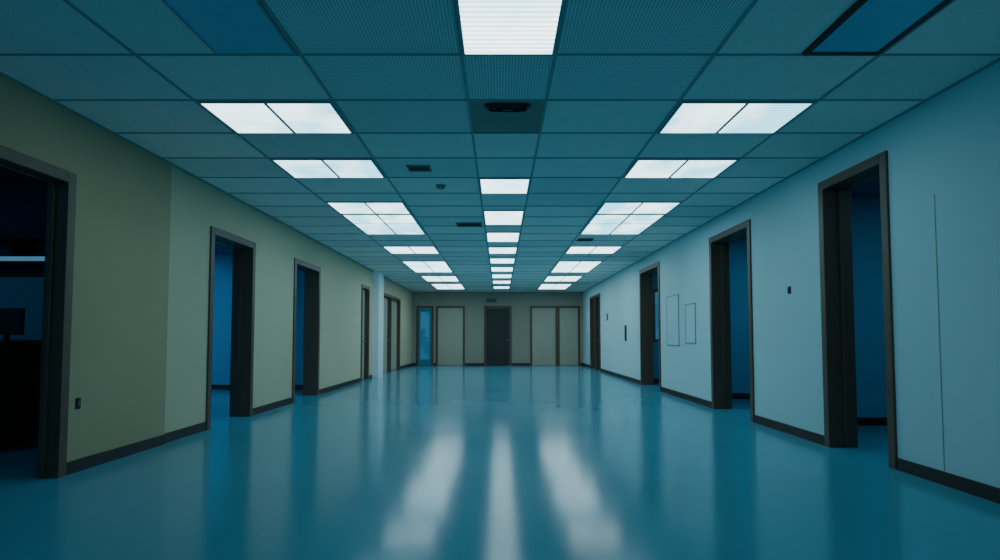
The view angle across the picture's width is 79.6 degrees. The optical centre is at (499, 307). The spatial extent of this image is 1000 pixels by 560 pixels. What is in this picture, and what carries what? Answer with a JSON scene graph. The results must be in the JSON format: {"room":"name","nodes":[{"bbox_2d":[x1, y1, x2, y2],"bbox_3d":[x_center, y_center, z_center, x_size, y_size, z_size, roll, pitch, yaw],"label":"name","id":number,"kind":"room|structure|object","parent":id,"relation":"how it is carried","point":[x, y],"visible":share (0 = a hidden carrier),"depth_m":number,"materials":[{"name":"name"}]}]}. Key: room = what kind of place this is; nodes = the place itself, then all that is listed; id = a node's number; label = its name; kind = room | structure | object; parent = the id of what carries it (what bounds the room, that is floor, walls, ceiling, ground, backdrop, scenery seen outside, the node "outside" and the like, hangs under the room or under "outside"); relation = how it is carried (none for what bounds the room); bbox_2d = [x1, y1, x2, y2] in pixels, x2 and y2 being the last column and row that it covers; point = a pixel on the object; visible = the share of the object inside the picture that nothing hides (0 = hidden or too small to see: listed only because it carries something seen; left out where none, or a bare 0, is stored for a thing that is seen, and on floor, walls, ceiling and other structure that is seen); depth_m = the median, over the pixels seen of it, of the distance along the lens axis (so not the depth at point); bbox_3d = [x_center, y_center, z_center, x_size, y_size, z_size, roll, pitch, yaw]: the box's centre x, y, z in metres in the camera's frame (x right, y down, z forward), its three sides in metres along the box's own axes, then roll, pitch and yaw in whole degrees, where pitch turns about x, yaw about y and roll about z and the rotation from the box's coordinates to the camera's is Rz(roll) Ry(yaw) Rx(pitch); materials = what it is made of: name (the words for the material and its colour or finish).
{"room":"office building corridor","nodes":[
{"label":"office building corridor","id":0,"kind":"room"},
{"bbox_2d":[0,184,47,424],"bbox_3d":[-5.945,0.000,7.009,4.650,2.900,0.100,0,-3,0],"label":"wall","id":1,"kind":"structure","parent":0,"point":[23,207],"depth_m":7.01,"materials":[{"name":"blue paint"}]},
{"bbox_2d":[0,272,43,344],"bbox_3d":[-5.450,0.006,6.936,2.300,0.840,0.045,0,-3,0],"label":"window","id":2,"kind":"structure","parent":1,"relation":"in","point":[25,290],"depth_m":6.92,"materials":[{"name":"blue glass"}]},
{"bbox_2d":[0,237,45,266],"bbox_3d":[-5.425,-0.636,6.808,1.950,0.290,0.365,0,-3,0],"label":"wall shelf","id":3,"kind":"object","parent":1,"relation":"attached to","point":[22,250],"visible":0.36,"depth_m":6.70,"materials":[{"name":"black plastic"}]},
{"bbox_2d":[0,167,232,254],"bbox_3d":[-5.945,-1.488,6.883,4.650,0.060,12.400,0,-3,0],"label":"ceiling","id":4,"kind":"structure","parent":0,"point":[7,176],"depth_m":6.91,"materials":[{"name":"blue paint"}]},
{"bbox_2d":[0,74,411,461],"bbox_3d":[-3.630,0.187,11.255,0.280,2.950,25.500,0,-3,0],"label":"wall","id":5,"kind":"structure","parent":0,"point":[139,328],"depth_m":6.03,"materials":[{"name":"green paint"}]},
{"bbox_2d":[0,145,76,478],"bbox_3d":[-3.554,0.041,3.232,0.172,2.440,3.260,0,-3,0],"label":"door frame","id":6,"kind":"structure","parent":5,"relation":"in","point":[61,191],"depth_m":4.77,"materials":[{"name":"black metal"}]},
{"bbox_2d":[75,398,80,408],"bbox_3d":[-3.483,0.788,4.957,0.014,0.090,0.050,0,-3,0],"label":"wall socket","id":7,"kind":"object","parent":5,"relation":"attached to","point":[78,400],"visible":1,"depth_m":4.95,"materials":[{"name":"black plastic"}]},
{"bbox_2d":[205,226,255,429],"bbox_3d":[-3.644,0.264,7.887,0.292,2.460,1.320,0,-3,0],"label":"door frame","id":8,"kind":"structure","parent":5,"relation":"in","point":[244,250],"depth_m":8.43,"materials":[{"name":"black metal"}]},
{"bbox_2d":[66,363,411,474],"bbox_3d":[-3.498,1.610,11.184,0.045,0.100,25.500,0,-3,0],"label":"baseboard","id":9,"kind":"structure","parent":5,"relation":"attached to","point":[77,465],"depth_m":6.02,"materials":[{"name":"black rubber"}]},
{"bbox_2d":[292,258,320,402],"bbox_3d":[-3.644,0.411,10.928,0.292,2.470,1.470,0,-3,0],"label":"door frame","id":10,"kind":"structure","parent":5,"relation":"in","point":[312,276],"depth_m":11.55,"materials":[{"name":"black metal"}]},
{"bbox_2d":[360,284,369,381],"bbox_3d":[-3.644,0.646,15.637,0.292,2.470,0.900,0,-3,0],"label":"door","id":11,"kind":"structure","parent":5,"relation":"in","point":[365,290],"depth_m":15.96,"materials":[{"name":"brown wood"}]},
{"bbox_2d":[383,293,400,372],"bbox_3d":[-3.644,0.829,19.308,0.292,2.470,3.550,0,-3,0],"label":"door","id":12,"kind":"structure","parent":5,"relation":"in","point":[392,305],"depth_m":19.34,"materials":[{"name":"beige wood"}]},
{"bbox_2d":[212,255,304,384],"bbox_3d":[-6.020,0.297,12.951,4.500,2.900,0.100,0,-3,0],"label":"wall","id":13,"kind":"structure","parent":0,"point":[222,310],"depth_m":12.90,"materials":[{"name":"blue paint"}]},
{"bbox_2d":[212,385,302,389],"bbox_3d":[-6.025,1.692,12.824,4.490,0.100,0.015,0,-3,0],"label":"baseboard","id":14,"kind":"structure","parent":13,"relation":"attached to","point":[214,387],"depth_m":12.82,"materials":[{"name":"black rubber"}]},
{"bbox_2d":[412,292,583,365],"bbox_3d":[-0.095,0.829,24.114,7.350,2.950,0.250,0,-3,0],"label":"wall","id":15,"kind":"structure","parent":0,"point":[474,303],"depth_m":24.03,"materials":[{"name":"paint"}]},
{"bbox_2d":[416,306,433,365],"bbox_3d":[-3.000,1.106,23.937,0.680,2.380,0.075,0,-3,0],"label":"door","id":16,"kind":"structure","parent":15,"relation":"in","point":[424,314],"depth_m":23.95,"materials":[{"name":"blue glass"}]},
{"bbox_2d":[436,306,464,365],"bbox_3d":[-1.980,1.106,23.937,1.160,2.380,0.075,0,-3,0],"label":"door","id":17,"kind":"structure","parent":15,"relation":"in","point":[450,320],"depth_m":23.95,"materials":[{"name":"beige wood"}]},
{"bbox_2d":[486,298,495,301],"bbox_3d":[-0.350,-0.307,24.010,0.440,0.150,0.070,0,-3,0],"label":"wall sign","id":18,"kind":"object","parent":15,"relation":"attached to","point":[487,299],"visible":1,"depth_m":23.99,"materials":[{"name":"grey"}]},
{"bbox_2d":[412,363,582,365],"bbox_3d":[-0.095,2.246,23.910,6.848,0.100,0.015,0,-3,0],"label":"baseboard","id":19,"kind":"structure","parent":15,"relation":"attached to","point":[413,364],"depth_m":23.90,"materials":[{"name":"black rubber"}]},
{"bbox_2d":[484,306,511,365],"bbox_3d":[-0.090,1.106,23.937,1.100,2.380,0.075,0,-3,0],"label":"door","id":20,"kind":"structure","parent":15,"relation":"in","point":[497,319],"depth_m":23.95,"materials":[{"name":"black wood"}]},
{"bbox_2d":[530,306,557,365],"bbox_3d":[1.750,1.106,23.937,1.100,2.380,0.075,0,-3,0],"label":"door","id":21,"kind":"structure","parent":15,"relation":"in","point":[543,319],"depth_m":23.95,"materials":[{"name":"beige wood"}]},
{"bbox_2d":[558,306,579,365],"bbox_3d":[2.750,1.106,23.937,0.900,2.380,0.075,0,-3,0],"label":"door","id":22,"kind":"structure","parent":15,"relation":"in","point":[568,316],"depth_m":23.95,"materials":[{"name":"beige wood"}]},
{"bbox_2d":[0,0,999,291],"bbox_3d":[-0.095,-1.301,11.329,6.850,0.030,25.500,0,-3,0],"label":"ceiling","id":23,"kind":"structure","parent":0,"point":[26,26],"depth_m":4.51,"materials":[{"name":"tile"}]},
{"bbox_2d":[161,0,296,55],"bbox_3d":[-1.580,-1.666,3.538,0.520,0.017,0.720,0,-3,0],"label":"ceiling light panel","id":24,"kind":"object","parent":23,"relation":"in","point":[227,27],"depth_m":3.54,"materials":[{"name":"blue plastic"}]},
{"bbox_2d":[198,101,352,133],"bbox_3d":[-1.840,-1.591,5.041,1.040,0.017,0.710,0,-3,0],"label":"ceiling light panel","id":25,"kind":"object","parent":23,"relation":"in","point":[243,117],"depth_m":4.98,"materials":[{"name":"white plastic"}]},
{"bbox_2d":[271,159,384,177],"bbox_3d":[-1.840,-1.516,6.539,1.040,0.017,0.710,0,-3,0],"label":"ceiling light panel","id":26,"kind":"object","parent":23,"relation":"in","point":[297,168],"depth_m":6.51,"materials":[{"name":"white plastic"}]},
{"bbox_2d":[326,202,410,213],"bbox_3d":[-1.840,-1.418,8.511,1.040,0.017,0.740,0,-3,0],"label":"ceiling light panel","id":27,"kind":"object","parent":23,"relation":"in","point":[341,207],"depth_m":8.46,"materials":[{"name":"white plastic"}]},
{"bbox_2d":[342,214,425,234],"bbox_3d":[-1.840,-1.354,9.790,1.040,0.017,1.700,0,-3,0],"label":"ceiling light panel","id":28,"kind":"object","parent":23,"relation":"in","point":[370,224],"depth_m":9.70,"materials":[{"name":"white plastic"}]},
{"bbox_2d":[383,246,438,253],"bbox_3d":[-1.840,-1.215,12.576,1.040,0.017,1.000,0,-3,0],"label":"ceiling light panel","id":29,"kind":"object","parent":23,"relation":"in","point":[392,249],"depth_m":12.47,"materials":[{"name":"white plastic"}]},
{"bbox_2d":[406,165,431,171],"bbox_3d":[-0.880,-1.520,6.534,0.250,0.012,0.220,0,-3,0],"label":"ceiling vent grille","id":30,"kind":"object","parent":23,"relation":"in","point":[412,168],"depth_m":6.53,"materials":[{"name":"black metal"}]},
{"bbox_2d":[402,261,451,271],"bbox_3d":[-1.840,-1.064,15.597,1.040,0.017,2.350,0,-3,0],"label":"ceiling light panel","id":31,"kind":"object","parent":23,"relation":"in","point":[417,266],"depth_m":15.40,"materials":[{"name":"white plastic"}]},
{"bbox_2d":[421,276,458,280],"bbox_3d":[-1.840,-0.910,18.669,1.040,0.017,1.600,0,-3,0],"label":"ceiling light panel","id":32,"kind":"object","parent":23,"relation":"in","point":[428,278],"depth_m":18.53,"materials":[{"name":"white plastic"}]},
{"bbox_2d":[435,184,445,189],"bbox_3d":[-0.720,-1.468,7.282,0.130,0.040,0.130,0,-3,0],"label":"smoke detector","id":33,"kind":"object","parent":23,"relation":"attached to","point":[438,186],"visible":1,"depth_m":7.24,"materials":[{"name":"grey plastic"}]},
{"bbox_2d":[431,284,464,288],"bbox_3d":[-1.840,-0.768,21.515,1.040,0.017,2.100,0,-3,0],"label":"ceiling light panel","id":34,"kind":"object","parent":23,"relation":"in","point":[438,286],"depth_m":21.44,"materials":[{"name":"white plastic"}]},
{"bbox_2d":[456,222,482,226],"bbox_3d":[-0.500,-1.358,9.780,0.420,0.012,0.350,0,-3,0],"label":"ceiling vent grille","id":35,"kind":"object","parent":23,"relation":"in","point":[459,224],"depth_m":9.74,"materials":[{"name":"black metal"}]},
{"bbox_2d":[0,0,999,291],"bbox_3d":[-0.095,-1.282,11.328,6.850,0.008,25.500,0,-3,0],"label":"ceiling grid","id":36,"kind":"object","parent":23,"relation":"attached to","point":[264,2],"depth_m":5.41,"materials":[{"name":"silver metal"}]},
{"bbox_2d":[493,286,509,288],"bbox_3d":[0.055,-0.750,21.865,0.590,0.017,1.000,0,-3,0],"label":"ceiling light panel","id":37,"kind":"object","parent":23,"relation":"in","point":[495,287],"depth_m":21.87,"materials":[{"name":"white plastic"}]},
{"bbox_2d":[491,267,512,271],"bbox_3d":[0.055,-1.040,16.072,0.590,0.017,1.000,0,-3,0],"label":"ceiling light panel","id":38,"kind":"object","parent":23,"relation":"in","point":[493,269],"depth_m":16.11,"materials":[{"name":"white plastic"}]},
{"bbox_2d":[492,274,511,277],"bbox_3d":[0.055,-0.950,17.870,0.590,0.017,1.000,0,-3,0],"label":"ceiling light panel","id":39,"kind":"object","parent":23,"relation":"in","point":[493,275],"depth_m":17.78,"materials":[{"name":"white plastic"}]},
{"bbox_2d":[493,280,510,283],"bbox_3d":[0.055,-0.855,19.767,0.590,0.017,1.000,0,-3,0],"label":"ceiling light panel","id":40,"kind":"object","parent":23,"relation":"in","point":[494,281],"depth_m":19.54,"materials":[{"name":"white plastic"}]},
{"bbox_2d":[488,247,516,253],"bbox_3d":[0.055,-1.212,12.626,0.590,0.017,0.900,0,-3,0],"label":"ceiling light panel","id":41,"kind":"object","parent":23,"relation":"in","point":[492,250],"depth_m":12.61,"materials":[{"name":"white plastic"}]},
{"bbox_2d":[490,258,514,262],"bbox_3d":[0.055,-1.127,14.324,0.590,0.017,0.900,0,-3,0],"label":"ceiling light panel","id":42,"kind":"object","parent":23,"relation":"in","point":[492,260],"depth_m":14.25,"materials":[{"name":"white plastic"}]},
{"bbox_2d":[486,232,519,241],"bbox_3d":[0.055,-1.294,10.978,0.590,0.017,1.000,0,-3,0],"label":"ceiling light panel","id":43,"kind":"object","parent":23,"relation":"in","point":[491,236],"depth_m":10.87,"materials":[{"name":"white plastic"}]},
{"bbox_2d":[483,210,523,224],"bbox_3d":[0.055,-1.382,9.215,0.590,0.017,1.070,0,-3,0],"label":"ceiling light panel","id":44,"kind":"object","parent":23,"relation":"in","point":[491,217],"depth_m":9.16,"materials":[{"name":"white plastic"}]},
{"bbox_2d":[479,178,529,193],"bbox_3d":[0.055,-1.479,7.288,0.590,0.017,0.710,0,-3,0],"label":"ceiling light panel","id":45,"kind":"object","parent":23,"relation":"in","point":[487,185],"depth_m":7.24,"materials":[{"name":"white plastic"}]},
{"bbox_2d":[484,103,530,111],"bbox_3d":[0.060,-1.593,4.785,0.380,0.036,0.140,0,-3,0],"label":"air diffuser","id":46,"kind":"object","parent":23,"relation":"in","point":[495,107],"depth_m":4.75,"materials":[{"name":"black metal"}]},
{"bbox_2d":[456,0,563,55],"bbox_3d":[0.055,-1.681,3.243,0.590,0.017,1.310,0,-3,0],"label":"ceiling light panel","id":47,"kind":"object","parent":23,"relation":"in","point":[487,27],"depth_m":3.54,"materials":[{"name":"white plastic"}]},
{"bbox_2d":[538,284,571,288],"bbox_3d":[1.940,-0.768,21.515,1.040,0.017,2.100,0,-3,0],"label":"ceiling light panel","id":48,"kind":"object","parent":23,"relation":"in","point":[543,286],"depth_m":21.44,"materials":[{"name":"white plastic"}]},
{"bbox_2d":[544,276,581,280],"bbox_3d":[1.940,-0.910,18.669,1.040,0.017,1.600,0,-3,0],"label":"ceiling light panel","id":49,"kind":"object","parent":23,"relation":"in","point":[549,278],"depth_m":18.53,"materials":[{"name":"white plastic"}]},
{"bbox_2d":[551,261,601,271],"bbox_3d":[1.940,-1.064,15.597,1.040,0.017,2.350,0,-3,0],"label":"ceiling light panel","id":50,"kind":"object","parent":23,"relation":"in","point":[562,266],"depth_m":15.40,"materials":[{"name":"white plastic"}]},
{"bbox_2d":[576,238,593,240],"bbox_3d":[1.600,-1.283,11.278,0.300,0.012,0.300,0,-3,0],"label":"ceiling vent grille","id":51,"kind":"object","parent":23,"relation":"in","point":[579,239],"depth_m":11.23,"materials":[{"name":"black metal"}]},
{"bbox_2d":[565,246,621,253],"bbox_3d":[1.940,-1.215,12.576,1.040,0.017,1.000,0,-3,0],"label":"ceiling light panel","id":52,"kind":"object","parent":23,"relation":"in","point":[572,249],"depth_m":12.47,"materials":[{"name":"white plastic"}]},
{"bbox_2d":[580,214,664,234],"bbox_3d":[1.940,-1.354,9.790,1.040,0.017,1.700,0,-3,0],"label":"ceiling light panel","id":53,"kind":"object","parent":23,"relation":"in","point":[600,224],"depth_m":9.70,"materials":[{"name":"white plastic"}]},
{"bbox_2d":[596,202,680,213],"bbox_3d":[1.940,-1.418,8.511,1.040,0.017,0.740,0,-3,0],"label":"ceiling light panel","id":54,"kind":"object","parent":23,"relation":"in","point":[607,207],"depth_m":8.46,"materials":[{"name":"white plastic"}]},
{"bbox_2d":[624,159,738,177],"bbox_3d":[1.940,-1.516,6.539,1.040,0.017,0.710,0,-3,0],"label":"ceiling light panel","id":55,"kind":"object","parent":23,"relation":"in","point":[642,168],"depth_m":6.51,"materials":[{"name":"white plastic"}]},
{"bbox_2d":[658,101,814,133],"bbox_3d":[1.940,-1.591,5.041,1.040,0.017,0.710,0,-3,0],"label":"ceiling light panel","id":56,"kind":"object","parent":23,"relation":"in","point":[690,117],"depth_m":4.98,"materials":[{"name":"white plastic"}]},
{"bbox_2d":[802,0,952,55],"bbox_3d":[2.210,-1.666,3.538,0.500,0.017,0.720,0,-3,0],"label":"ceiling light panel","id":57,"kind":"object","parent":23,"relation":"in","point":[868,27],"depth_m":3.54,"materials":[{"name":"blue plastic"}]},
{"bbox_2d":[0,366,999,559],"bbox_3d":[-0.500,1.717,11.328,18.000,0.100,25.800,0,-3,0],"label":"floor","id":58,"kind":"structure","parent":0,"point":[411,462],"depth_m":4.45,"materials":[{"name":"plastic"}]},
{"bbox_2d":[0,345,41,449],"bbox_3d":[-5.725,0.886,6.013,1.850,1.030,0.740,0,-3,0],"label":"desk","id":59,"kind":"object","parent":58,"relation":"on","point":[19,364],"depth_m":6.04,"materials":[{"name":"black"}]},
{"bbox_2d":[0,308,30,344],"bbox_3d":[-5.000,0.187,6.048,0.400,0.370,0.300,0,-3,0],"label":"computer monitor","id":60,"kind":"object","parent":59,"relation":"on","point":[12,320],"visible":1,"depth_m":6.03,"materials":[{"name":"black plastic"}]},
{"bbox_2d":[371,271,383,377],"bbox_3d":[-3.430,0.466,16.848,0.180,2.950,0.700,0,-3,0],"label":"pilaster","id":61,"kind":"object","parent":58,"relation":"on","point":[378,277],"visible":0.93,"depth_m":16.54,"materials":[{"name":"white"}]},
{"bbox_2d":[652,272,658,378],"bbox_3d":[5.180,0.391,14.849,3.200,2.900,0.100,0,-3,0],"label":"wall","id":62,"kind":"structure","parent":0,"point":[654,275],"depth_m":14.77,"materials":[{"name":"blue paint"}]},
{"bbox_2d":[653,289,658,341],"bbox_3d":[4.125,0.188,14.784,0.750,1.300,0.050,0,-3,0],"label":"window","id":63,"kind":"structure","parent":62,"relation":"in","point":[655,291],"depth_m":14.76,"materials":[{"name":"blue glass"}]},
{"bbox_2d":[729,239,749,392],"bbox_3d":[5.180,0.197,10.954,3.200,2.900,0.100,0,-3,0],"label":"wall","id":64,"kind":"structure","parent":0,"point":[738,273],"depth_m":10.91,"materials":[{"name":"blue paint"}]},
{"bbox_2d":[732,393,749,398],"bbox_3d":[5.185,1.592,10.826,3.190,0.100,0.015,0,-3,0],"label":"baseboard","id":65,"kind":"structure","parent":64,"relation":"attached to","point":[734,395],"depth_m":10.82,"materials":[{"name":"black rubber"}]},
{"bbox_2d":[583,61,999,487],"bbox_3d":[3.455,0.187,11.255,0.250,2.950,25.500,0,-3,0],"label":"wall","id":66,"kind":"structure","parent":0,"point":[947,147],"depth_m":4.89,"materials":[{"name":"paint"}]},
{"bbox_2d":[590,293,600,369],"bbox_3d":[3.454,0.848,20.984,0.292,2.600,2.200,0,-3,0],"label":"door","id":67,"kind":"structure","parent":66,"relation":"in","point":[595,337],"depth_m":20.98,"materials":[{"name":"brown wood"}]},
{"bbox_2d":[624,325,626,340],"bbox_3d":[3.320,0.663,15.887,0.020,0.420,0.220,0,-3,0],"label":"box","id":68,"kind":"object","parent":66,"relation":"attached to","point":[625,326],"visible":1,"depth_m":15.83,"materials":[{"name":"black plastic"}]},
{"bbox_2d":[639,261,660,390],"bbox_3d":[3.454,0.415,13.321,0.292,2.700,1.750,0,-3,0],"label":"door frame","id":69,"kind":"structure","parent":66,"relation":"in","point":[645,275],"depth_m":14.09,"materials":[{"name":"black metal"}]},
{"bbox_2d":[666,294,695,345],"bbox_3d":[3.324,0.218,11.078,0.012,0.970,1.750,0,-3,0],"label":"access panel","id":70,"kind":"object","parent":66,"relation":"attached to","point":[672,302],"visible":1,"depth_m":11.23,"materials":[{"name":"silver metal"}]},
{"bbox_2d":[709,219,754,421],"bbox_3d":[3.454,0.193,8.676,0.292,2.680,1.550,0,-3,0],"label":"door frame","id":71,"kind":"structure","parent":66,"relation":"in","point":[719,264],"depth_m":9.33,"materials":[{"name":"black metal"}]},
{"bbox_2d":[583,363,999,503],"bbox_3d":[3.322,1.610,11.184,0.015,0.100,25.500,0,-3,0],"label":"baseboard","id":72,"kind":"structure","parent":66,"relation":"attached to","point":[988,492],"depth_m":4.85,"materials":[{"name":"black rubber"}]},
{"bbox_2d":[818,150,897,468],"bbox_3d":[3.454,0.026,5.636,0.292,2.710,1.100,0,-3,0],"label":"door frame","id":73,"kind":"structure","parent":66,"relation":"in","point":[834,193],"depth_m":6.07,"materials":[{"name":"black metal"}]},
{"bbox_2d":[934,194,944,471],"bbox_3d":[3.329,0.177,4.546,0.003,2.100,0.008,0,-3,0],"label":"trim","id":74,"kind":"structure","parent":66,"relation":"attached to","point":[934,194],"depth_m":4.54,"materials":[{"name":"white paint"}]},
{"bbox_2d":[851,178,879,197],"bbox_3d":[5.180,-1.555,5.545,3.200,0.060,4.520,0,-3,0],"label":"ceiling","id":75,"kind":"structure","parent":0,"point":[871,189],"depth_m":7.33,"materials":[{"name":"blue paint"}]},
{"bbox_2d":[851,198,886,416],"bbox_3d":[5.180,0.033,7.678,3.200,2.900,0.100,0,-3,0],"label":"wall","id":76,"kind":"structure","parent":0,"point":[865,212],"depth_m":7.63,"materials":[{"name":"blue paint"}]},
{"bbox_2d":[857,417,886,425],"bbox_3d":[5.185,1.429,7.551,3.190,0.100,0.015,0,-3,0],"label":"baseboard","id":77,"kind":"structure","parent":76,"relation":"attached to","point":[861,421],"depth_m":7.54,"materials":[{"name":"black rubber"}]}
]}

